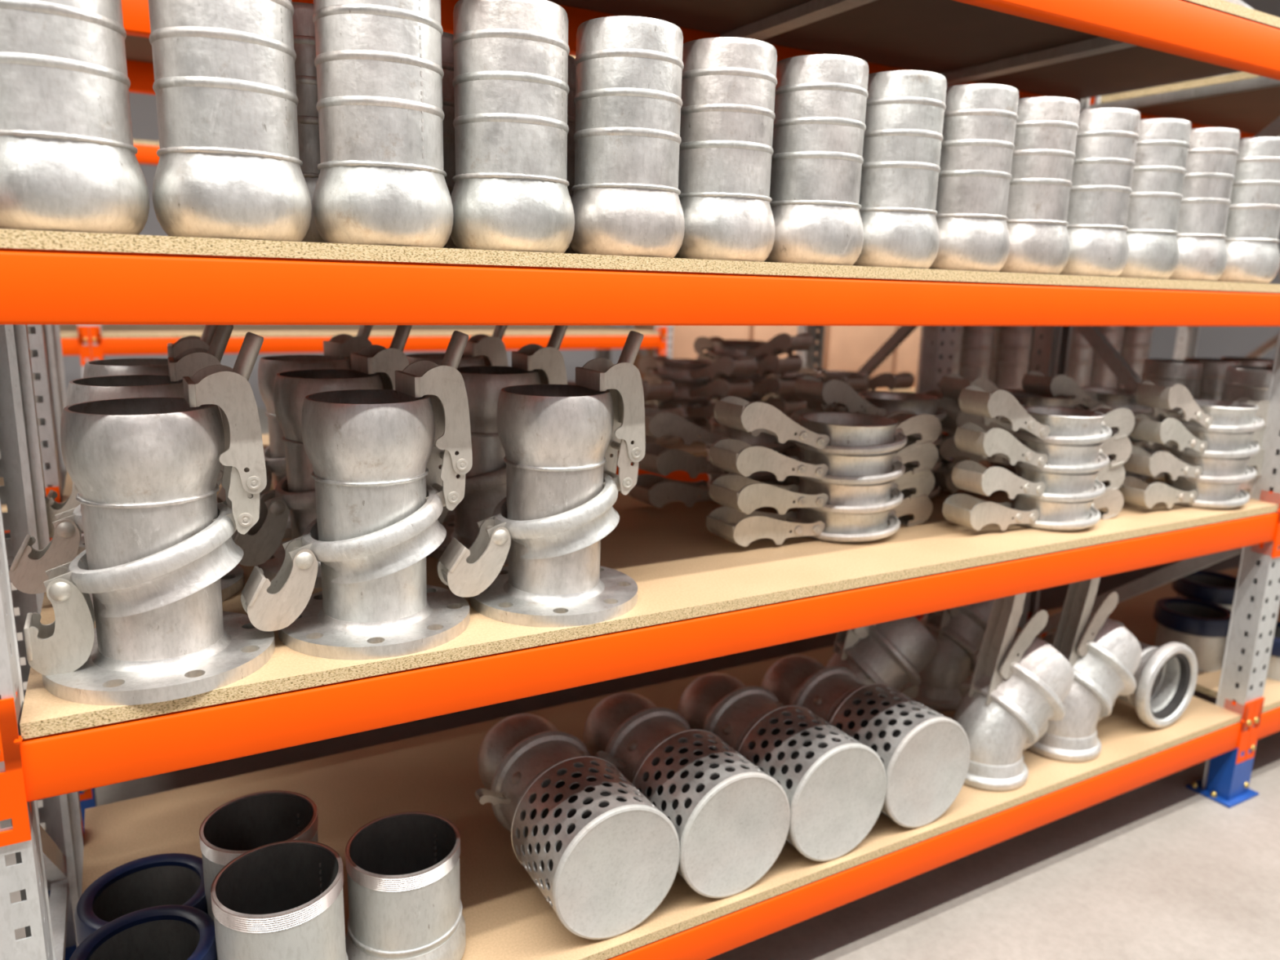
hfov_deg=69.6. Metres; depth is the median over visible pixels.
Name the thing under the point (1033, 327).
coupling
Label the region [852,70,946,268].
coupling
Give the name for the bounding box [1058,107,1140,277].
coupling
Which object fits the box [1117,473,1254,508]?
coupling
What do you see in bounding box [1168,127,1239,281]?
coupling
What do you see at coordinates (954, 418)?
coupling
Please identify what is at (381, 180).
coupling
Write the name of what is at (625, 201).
coupling
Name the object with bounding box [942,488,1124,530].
coupling
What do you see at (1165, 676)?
coupling
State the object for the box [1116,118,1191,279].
coupling
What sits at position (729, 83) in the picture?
coupling
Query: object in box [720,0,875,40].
support bar
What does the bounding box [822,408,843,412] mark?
coupling
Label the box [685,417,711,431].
coupling
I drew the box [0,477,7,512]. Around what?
board
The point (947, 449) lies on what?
coupling
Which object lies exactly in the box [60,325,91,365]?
beam
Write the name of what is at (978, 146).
coupling
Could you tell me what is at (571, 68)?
coupling
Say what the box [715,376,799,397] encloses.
coupling
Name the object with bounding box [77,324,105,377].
frame
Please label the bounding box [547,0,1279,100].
shelf board
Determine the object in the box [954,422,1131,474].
coupling
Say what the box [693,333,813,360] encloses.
coupling
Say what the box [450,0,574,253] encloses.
coupling
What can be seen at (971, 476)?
coupling
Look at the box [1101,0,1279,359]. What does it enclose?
wall
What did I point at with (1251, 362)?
coupling
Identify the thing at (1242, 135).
beam
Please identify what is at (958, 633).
pipe elbow
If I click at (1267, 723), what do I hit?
beam
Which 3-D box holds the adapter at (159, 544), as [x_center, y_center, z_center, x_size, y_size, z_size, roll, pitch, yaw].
[-0.643,0.031,1.208,0.294,0.438,0.280,-5,14,-29]
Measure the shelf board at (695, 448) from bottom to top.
0.020 m
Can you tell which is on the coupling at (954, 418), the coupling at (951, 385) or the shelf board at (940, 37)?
the coupling at (951, 385)
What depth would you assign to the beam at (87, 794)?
2.22 m
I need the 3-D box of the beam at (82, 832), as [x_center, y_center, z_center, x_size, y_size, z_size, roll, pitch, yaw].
[0.072,0.654,2.526,2.826,0.180,0.062,-5,14,-29]
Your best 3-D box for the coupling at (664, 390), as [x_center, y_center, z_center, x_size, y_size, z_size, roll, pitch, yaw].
[-0.059,-0.309,3.081,0.238,0.096,0.566,-4,13,-26]
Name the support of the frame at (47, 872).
on the floor
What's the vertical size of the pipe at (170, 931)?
0.162 m
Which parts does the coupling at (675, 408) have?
lever plate, lever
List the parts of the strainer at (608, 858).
lever plate, lever, plate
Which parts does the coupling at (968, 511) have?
lever plate, lever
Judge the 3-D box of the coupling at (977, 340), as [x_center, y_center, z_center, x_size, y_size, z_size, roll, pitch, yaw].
[1.355,-0.465,3.791,0.183,0.433,0.183,-10,17,-44]
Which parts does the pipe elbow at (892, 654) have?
strap plate, hook plate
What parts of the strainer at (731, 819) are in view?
lever plate, lever, plate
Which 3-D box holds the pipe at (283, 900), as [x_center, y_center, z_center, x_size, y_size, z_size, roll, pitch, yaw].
[-0.538,0.703,1.387,0.195,0.240,0.195,-5,14,-29]
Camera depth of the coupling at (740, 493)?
1.89 m
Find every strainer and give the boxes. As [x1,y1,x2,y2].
[475,713,679,939]
[582,692,790,897]
[677,672,886,861]
[760,654,969,827]
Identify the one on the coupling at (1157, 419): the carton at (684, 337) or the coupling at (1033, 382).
the coupling at (1033, 382)
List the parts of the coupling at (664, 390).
lever plate, lever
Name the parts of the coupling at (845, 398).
lever plate, lever, hook plate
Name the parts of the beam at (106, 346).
rail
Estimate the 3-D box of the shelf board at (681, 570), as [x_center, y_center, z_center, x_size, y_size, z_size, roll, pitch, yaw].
[0.276,0.105,2.070,2.735,0.020,0.793,-5,14,-29]
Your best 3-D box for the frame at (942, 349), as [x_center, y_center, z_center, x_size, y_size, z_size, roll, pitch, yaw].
[0.932,-0.834,3.649,0.150,2.900,0.844,-5,14,-29]
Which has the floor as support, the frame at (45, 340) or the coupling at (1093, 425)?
the frame at (45, 340)
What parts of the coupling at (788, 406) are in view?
lever plate, lever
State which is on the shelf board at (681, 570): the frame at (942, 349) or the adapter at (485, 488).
the adapter at (485, 488)
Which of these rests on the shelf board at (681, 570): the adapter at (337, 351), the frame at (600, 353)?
the adapter at (337, 351)
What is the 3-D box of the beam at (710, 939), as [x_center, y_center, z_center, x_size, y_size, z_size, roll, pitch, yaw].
[0.446,0.802,1.881,2.826,0.180,0.062,-5,14,-29]
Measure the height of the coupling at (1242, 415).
0.130 m
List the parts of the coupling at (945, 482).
lever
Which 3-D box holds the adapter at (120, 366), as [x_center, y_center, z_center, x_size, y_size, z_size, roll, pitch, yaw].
[-0.952,-0.096,1.750,0.280,0.442,0.304,6,13,20]
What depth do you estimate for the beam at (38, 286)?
1.26 m
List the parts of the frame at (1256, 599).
foot plate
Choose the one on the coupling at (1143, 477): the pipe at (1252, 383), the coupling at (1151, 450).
the coupling at (1151, 450)
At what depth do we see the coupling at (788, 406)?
3.14 m
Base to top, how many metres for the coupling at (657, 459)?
0.094 m
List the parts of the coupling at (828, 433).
lever plate, lever, hook plate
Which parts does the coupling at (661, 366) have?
hook plate, lever plate, lever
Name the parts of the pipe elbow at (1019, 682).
strap plate, strap plate, hook plate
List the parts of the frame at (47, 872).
foot plate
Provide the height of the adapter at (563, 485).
0.442 m
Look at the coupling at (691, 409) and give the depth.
3.14 m
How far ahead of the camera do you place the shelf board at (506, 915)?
1.95 m
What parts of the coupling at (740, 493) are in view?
lever plate, lever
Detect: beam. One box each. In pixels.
[0,248,1279,326]
[0,490,1279,847]
[44,462,709,539]
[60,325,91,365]
[79,614,921,800]
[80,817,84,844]
[88,325,666,360]
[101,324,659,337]
[121,0,151,38]
[126,59,155,94]
[133,144,159,164]
[291,0,1048,98]
[605,699,1255,959]
[952,0,1279,80]
[1026,612,1047,636]
[1089,97,1255,138]
[1244,697,1279,760]
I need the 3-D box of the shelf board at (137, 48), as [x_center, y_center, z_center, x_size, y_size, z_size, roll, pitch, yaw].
[-0.285,-1.220,2.854,2.734,0.020,0.792,-5,14,-29]
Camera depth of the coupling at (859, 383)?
3.24 m
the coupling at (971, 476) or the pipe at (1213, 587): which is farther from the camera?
the pipe at (1213, 587)
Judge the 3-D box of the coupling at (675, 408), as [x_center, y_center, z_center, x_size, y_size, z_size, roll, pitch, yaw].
[-0.063,-0.243,3.098,0.238,0.088,0.569,-6,14,-33]
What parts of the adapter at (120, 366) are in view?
hook plate, lever plate, lever plate, handle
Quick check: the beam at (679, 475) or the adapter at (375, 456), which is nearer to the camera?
the adapter at (375, 456)
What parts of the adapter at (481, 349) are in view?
lever plate, lever plate, handle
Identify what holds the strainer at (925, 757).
on the shelf board at (506, 915)
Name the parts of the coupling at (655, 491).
lever plate, lever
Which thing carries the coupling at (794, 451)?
on the coupling at (791, 479)
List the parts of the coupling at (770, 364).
hook plate, lever plate, lever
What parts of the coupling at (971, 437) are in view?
lever plate, lever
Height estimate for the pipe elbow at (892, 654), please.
0.463 m
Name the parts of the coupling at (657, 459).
lever plate, lever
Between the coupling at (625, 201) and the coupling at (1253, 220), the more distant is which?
the coupling at (1253, 220)
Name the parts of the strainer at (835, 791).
plate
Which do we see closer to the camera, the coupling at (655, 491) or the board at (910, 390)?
the coupling at (655, 491)
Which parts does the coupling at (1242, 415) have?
lever plate, lever, hook plate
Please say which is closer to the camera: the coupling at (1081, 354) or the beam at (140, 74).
the beam at (140, 74)
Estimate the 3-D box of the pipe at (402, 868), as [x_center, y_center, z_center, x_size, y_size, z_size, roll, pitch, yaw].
[-0.390,0.694,1.528,0.195,0.206,0.195,9,14,32]
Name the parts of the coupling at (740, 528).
lever plate, lever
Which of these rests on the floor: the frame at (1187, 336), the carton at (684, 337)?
the frame at (1187, 336)
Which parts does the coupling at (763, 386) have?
lever plate, lever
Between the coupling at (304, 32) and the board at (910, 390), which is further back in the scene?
the board at (910, 390)
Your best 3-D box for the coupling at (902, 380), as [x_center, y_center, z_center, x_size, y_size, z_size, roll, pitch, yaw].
[0.822,-0.393,3.586,0.238,0.096,0.567,-5,14,-30]
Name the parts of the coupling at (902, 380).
hook plate, lever plate, lever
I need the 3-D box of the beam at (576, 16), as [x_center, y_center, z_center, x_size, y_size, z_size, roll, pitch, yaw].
[0.117,-1.008,2.170,2.826,0.180,0.062,-5,14,-29]
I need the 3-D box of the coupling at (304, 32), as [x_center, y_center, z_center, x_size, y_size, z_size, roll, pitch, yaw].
[-0.490,-0.514,1.377,0.184,0.328,0.184,2,12,3]
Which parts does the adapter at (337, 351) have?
hook plate, lever plate, lever plate, handle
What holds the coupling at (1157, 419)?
on the coupling at (1151, 450)
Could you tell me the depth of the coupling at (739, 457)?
1.88 m
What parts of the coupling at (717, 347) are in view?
hook plate, lever plate, lever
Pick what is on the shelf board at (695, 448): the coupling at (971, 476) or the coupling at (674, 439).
the coupling at (674, 439)
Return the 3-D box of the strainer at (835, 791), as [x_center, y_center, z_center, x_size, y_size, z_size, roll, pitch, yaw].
[0.259,0.590,2.001,0.284,0.245,0.482,-5,14,-29]
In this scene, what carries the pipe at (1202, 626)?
on the shelf board at (1135, 613)
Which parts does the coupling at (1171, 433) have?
lever plate, lever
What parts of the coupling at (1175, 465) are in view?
lever plate, lever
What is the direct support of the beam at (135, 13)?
attached to the frame at (45, 340)
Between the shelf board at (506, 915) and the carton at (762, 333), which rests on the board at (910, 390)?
the carton at (762, 333)
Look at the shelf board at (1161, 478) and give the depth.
2.76 m
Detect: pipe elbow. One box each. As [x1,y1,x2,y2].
[825,616,937,698]
[898,599,994,710]
[952,592,1074,791]
[1026,577,1142,761]
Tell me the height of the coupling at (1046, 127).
0.328 m
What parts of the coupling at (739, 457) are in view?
lever plate, lever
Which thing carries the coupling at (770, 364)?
on the coupling at (763, 386)
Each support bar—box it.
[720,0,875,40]
[941,36,1136,86]
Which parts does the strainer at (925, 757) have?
plate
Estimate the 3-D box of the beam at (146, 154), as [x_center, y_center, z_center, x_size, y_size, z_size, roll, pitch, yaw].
[-1.177,-1.607,4.864,3.118,0.180,0.062,-5,14,-29]
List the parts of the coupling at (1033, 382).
lever plate, lever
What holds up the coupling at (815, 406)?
on the coupling
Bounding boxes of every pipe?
[69,904,217,959]
[74,853,207,944]
[199,790,318,920]
[210,840,348,959]
[345,811,466,959]
[1153,597,1231,671]
[1172,569,1237,610]
[1266,621,1279,680]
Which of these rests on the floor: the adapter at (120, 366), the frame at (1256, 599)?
the frame at (1256, 599)
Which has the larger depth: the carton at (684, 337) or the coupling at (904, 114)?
the carton at (684, 337)
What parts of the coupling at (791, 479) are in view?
lever plate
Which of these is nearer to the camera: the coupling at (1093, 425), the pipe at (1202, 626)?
the coupling at (1093, 425)
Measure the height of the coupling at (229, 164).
0.328 m
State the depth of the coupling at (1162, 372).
2.79 m
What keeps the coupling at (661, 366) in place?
on the coupling at (742, 388)
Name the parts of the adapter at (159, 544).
hook plate, lever plate, lever plate, link plate, lever, handle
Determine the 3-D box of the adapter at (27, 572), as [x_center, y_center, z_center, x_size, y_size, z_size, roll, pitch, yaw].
[-0.803,-0.030,1.463,0.280,0.442,0.304,6,13,18]
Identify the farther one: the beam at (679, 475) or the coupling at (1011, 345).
the coupling at (1011, 345)
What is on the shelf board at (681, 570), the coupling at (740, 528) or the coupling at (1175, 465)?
the coupling at (740, 528)
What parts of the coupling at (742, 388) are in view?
hook plate, lever plate, lever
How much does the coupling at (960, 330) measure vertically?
0.433 m
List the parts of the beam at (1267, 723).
rail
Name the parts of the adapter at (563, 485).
hook plate, lever plate, link plate, lever plate, lever, handle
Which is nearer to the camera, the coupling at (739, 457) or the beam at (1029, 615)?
the coupling at (739, 457)
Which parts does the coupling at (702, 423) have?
lever plate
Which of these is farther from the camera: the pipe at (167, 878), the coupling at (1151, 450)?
the coupling at (1151, 450)
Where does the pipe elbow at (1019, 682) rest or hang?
on the shelf board at (506, 915)
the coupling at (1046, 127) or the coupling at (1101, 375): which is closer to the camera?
the coupling at (1046, 127)
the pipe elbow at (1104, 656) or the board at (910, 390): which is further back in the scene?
the board at (910, 390)
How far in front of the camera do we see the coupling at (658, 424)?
2.15 m
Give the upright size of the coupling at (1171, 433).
0.112 m
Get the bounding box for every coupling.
[0,0,149,235]
[148,0,311,241]
[292,1,325,243]
[312,0,453,248]
[441,31,457,248]
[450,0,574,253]
[564,54,575,253]
[567,381,575,385]
[569,15,684,257]
[622,435,680,445]
[627,473,783,508]
[631,443,785,479]
[638,355,757,382]
[641,379,675,401]
[643,374,753,400]
[644,399,749,420]
[644,400,682,417]
[644,407,795,451]
[673,36,777,262]
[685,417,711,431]
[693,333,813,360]
[696,354,803,378]
[706,496,933,546]
[708,438,938,484]
[708,469,934,514]
[709,395,806,415]
[713,395,941,455]
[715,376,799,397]
[762,392,835,412]
[764,53,868,265]
[765,373,867,391]
[777,445,968,472]
[782,465,953,498]
[790,408,955,446]
[793,375,961,421]
[797,367,915,391]
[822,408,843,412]
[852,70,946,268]
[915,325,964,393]
[927,84,1018,271]
[932,462,1015,492]
[935,432,1108,468]
[936,404,1017,439]
[939,373,1099,408]
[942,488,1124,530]
[951,459,1124,502]
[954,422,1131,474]
[958,385,1134,445]
[959,325,994,380]
[988,325,1033,389]
[998,96,1079,274]
[1005,466,1164,484]
[1022,371,1176,416]
[1027,326,1035,372]
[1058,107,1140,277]
[1066,326,1093,386]
[1088,326,1124,387]
[1107,440,1169,459]
[1111,413,1160,439]
[1114,620,1197,728]
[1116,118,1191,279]
[1116,326,1153,388]
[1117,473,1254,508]
[1122,445,1265,484]
[1128,413,1265,458]
[1135,380,1269,433]
[1141,358,1203,451]
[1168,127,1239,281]
[1183,357,1241,400]
[1215,137,1279,284]
[1220,356,1274,367]
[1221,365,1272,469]
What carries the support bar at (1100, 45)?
attached to the beam at (1180, 28)
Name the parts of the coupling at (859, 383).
lever plate, lever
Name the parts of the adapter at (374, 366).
hook plate, lever plate, lever plate, handle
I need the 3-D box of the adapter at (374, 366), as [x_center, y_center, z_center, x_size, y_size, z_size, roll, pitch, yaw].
[-0.553,-0.060,1.635,0.280,0.442,0.304,4,12,12]
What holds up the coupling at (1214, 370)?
on the shelf board at (1161, 478)
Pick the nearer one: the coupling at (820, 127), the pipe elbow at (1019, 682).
the coupling at (820, 127)
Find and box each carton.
[633,325,750,379]
[749,325,826,373]
[891,325,921,388]
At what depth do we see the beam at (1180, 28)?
1.82 m
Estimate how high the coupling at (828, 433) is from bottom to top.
0.119 m
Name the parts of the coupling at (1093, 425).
lever plate, lever, hook plate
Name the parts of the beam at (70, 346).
rail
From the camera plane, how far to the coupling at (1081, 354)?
4.00 m
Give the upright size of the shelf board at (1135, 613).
0.020 m
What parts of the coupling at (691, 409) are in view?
hook plate, lever plate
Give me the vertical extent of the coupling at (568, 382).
0.096 m
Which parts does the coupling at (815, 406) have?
hook plate, lever plate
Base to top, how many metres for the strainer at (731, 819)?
0.245 m
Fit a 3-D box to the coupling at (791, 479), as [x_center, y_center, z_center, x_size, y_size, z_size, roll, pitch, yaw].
[0.613,0.006,2.353,0.570,0.079,0.238,-6,14,-32]
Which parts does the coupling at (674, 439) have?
lever plate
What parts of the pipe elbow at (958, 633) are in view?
strap plate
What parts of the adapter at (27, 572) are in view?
hook plate, lever plate, lever plate, lever, handle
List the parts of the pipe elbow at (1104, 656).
strap plate, strap plate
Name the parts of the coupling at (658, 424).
lever plate, lever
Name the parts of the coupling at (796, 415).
lever plate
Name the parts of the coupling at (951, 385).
lever plate, lever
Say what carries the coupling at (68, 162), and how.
on the shelf board at (9, 238)
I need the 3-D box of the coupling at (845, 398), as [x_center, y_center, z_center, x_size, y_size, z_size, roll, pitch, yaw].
[0.626,-0.205,2.321,0.556,0.122,0.238,-6,14,-33]
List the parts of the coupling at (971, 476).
lever plate, lever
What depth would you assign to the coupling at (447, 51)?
1.43 m
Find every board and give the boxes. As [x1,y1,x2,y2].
[0,228,1279,293]
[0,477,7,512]
[19,458,1278,739]
[59,324,78,337]
[62,434,707,502]
[81,626,1241,959]
[124,35,575,62]
[133,139,159,164]
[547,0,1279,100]
[762,388,915,399]
[1045,566,1279,713]
[1100,71,1279,134]
[1151,475,1248,493]
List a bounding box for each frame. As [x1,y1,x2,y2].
[0,324,83,959]
[27,324,97,831]
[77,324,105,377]
[595,325,673,404]
[795,325,957,617]
[1017,0,1279,808]
[1173,71,1279,359]
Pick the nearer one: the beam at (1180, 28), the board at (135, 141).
the beam at (1180, 28)
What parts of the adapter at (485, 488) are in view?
lever plate, lever plate, handle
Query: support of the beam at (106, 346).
attached to the frame at (100, 326)
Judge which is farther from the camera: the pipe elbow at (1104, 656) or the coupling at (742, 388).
the coupling at (742, 388)
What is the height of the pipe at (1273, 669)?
0.130 m
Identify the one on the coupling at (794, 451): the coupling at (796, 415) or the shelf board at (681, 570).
the coupling at (796, 415)
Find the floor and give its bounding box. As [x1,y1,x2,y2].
[0,403,1279,959]
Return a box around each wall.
[62,92,626,408]
[822,325,895,390]
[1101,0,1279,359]
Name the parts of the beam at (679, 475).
rail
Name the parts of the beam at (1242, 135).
rail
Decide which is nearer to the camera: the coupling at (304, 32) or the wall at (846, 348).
the coupling at (304, 32)
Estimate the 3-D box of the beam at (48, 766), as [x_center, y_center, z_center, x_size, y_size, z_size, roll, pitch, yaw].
[0.462,0.223,1.757,2.826,0.180,0.062,-5,14,-29]
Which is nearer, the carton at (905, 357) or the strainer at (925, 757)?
the strainer at (925, 757)
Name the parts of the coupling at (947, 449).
lever plate, lever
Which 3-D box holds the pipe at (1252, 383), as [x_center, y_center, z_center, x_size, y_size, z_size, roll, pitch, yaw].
[1.763,-0.158,2.660,0.184,0.328,0.184,-5,14,-29]
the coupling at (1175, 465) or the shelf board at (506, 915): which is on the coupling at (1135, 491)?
the coupling at (1175, 465)
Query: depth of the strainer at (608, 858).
1.61 m
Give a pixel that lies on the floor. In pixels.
(1160, 868)
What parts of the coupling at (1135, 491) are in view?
lever plate, lever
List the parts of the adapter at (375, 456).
hook plate, lever plate, link plate, lever plate, lever, handle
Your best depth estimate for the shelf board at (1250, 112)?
2.83 m
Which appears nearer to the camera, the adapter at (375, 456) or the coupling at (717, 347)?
the adapter at (375, 456)
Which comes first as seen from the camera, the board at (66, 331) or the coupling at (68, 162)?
the coupling at (68, 162)
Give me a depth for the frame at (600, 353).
5.84 m
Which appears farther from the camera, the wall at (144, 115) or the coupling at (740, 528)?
the wall at (144, 115)
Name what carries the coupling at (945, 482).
on the shelf board at (681, 570)
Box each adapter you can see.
[8,324,244,621]
[23,331,275,705]
[44,324,217,555]
[217,324,373,537]
[231,324,412,587]
[240,330,472,660]
[405,325,508,523]
[428,325,568,564]
[436,330,645,627]
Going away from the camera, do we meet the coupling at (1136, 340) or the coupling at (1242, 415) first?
the coupling at (1242, 415)
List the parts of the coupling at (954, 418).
lever plate, lever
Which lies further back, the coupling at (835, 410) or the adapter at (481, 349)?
the coupling at (835, 410)
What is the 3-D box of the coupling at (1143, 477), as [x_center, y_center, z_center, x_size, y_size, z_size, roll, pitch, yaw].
[1.295,-0.037,2.641,0.570,0.079,0.238,-3,13,-22]
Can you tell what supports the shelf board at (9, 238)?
on the beam at (38, 286)

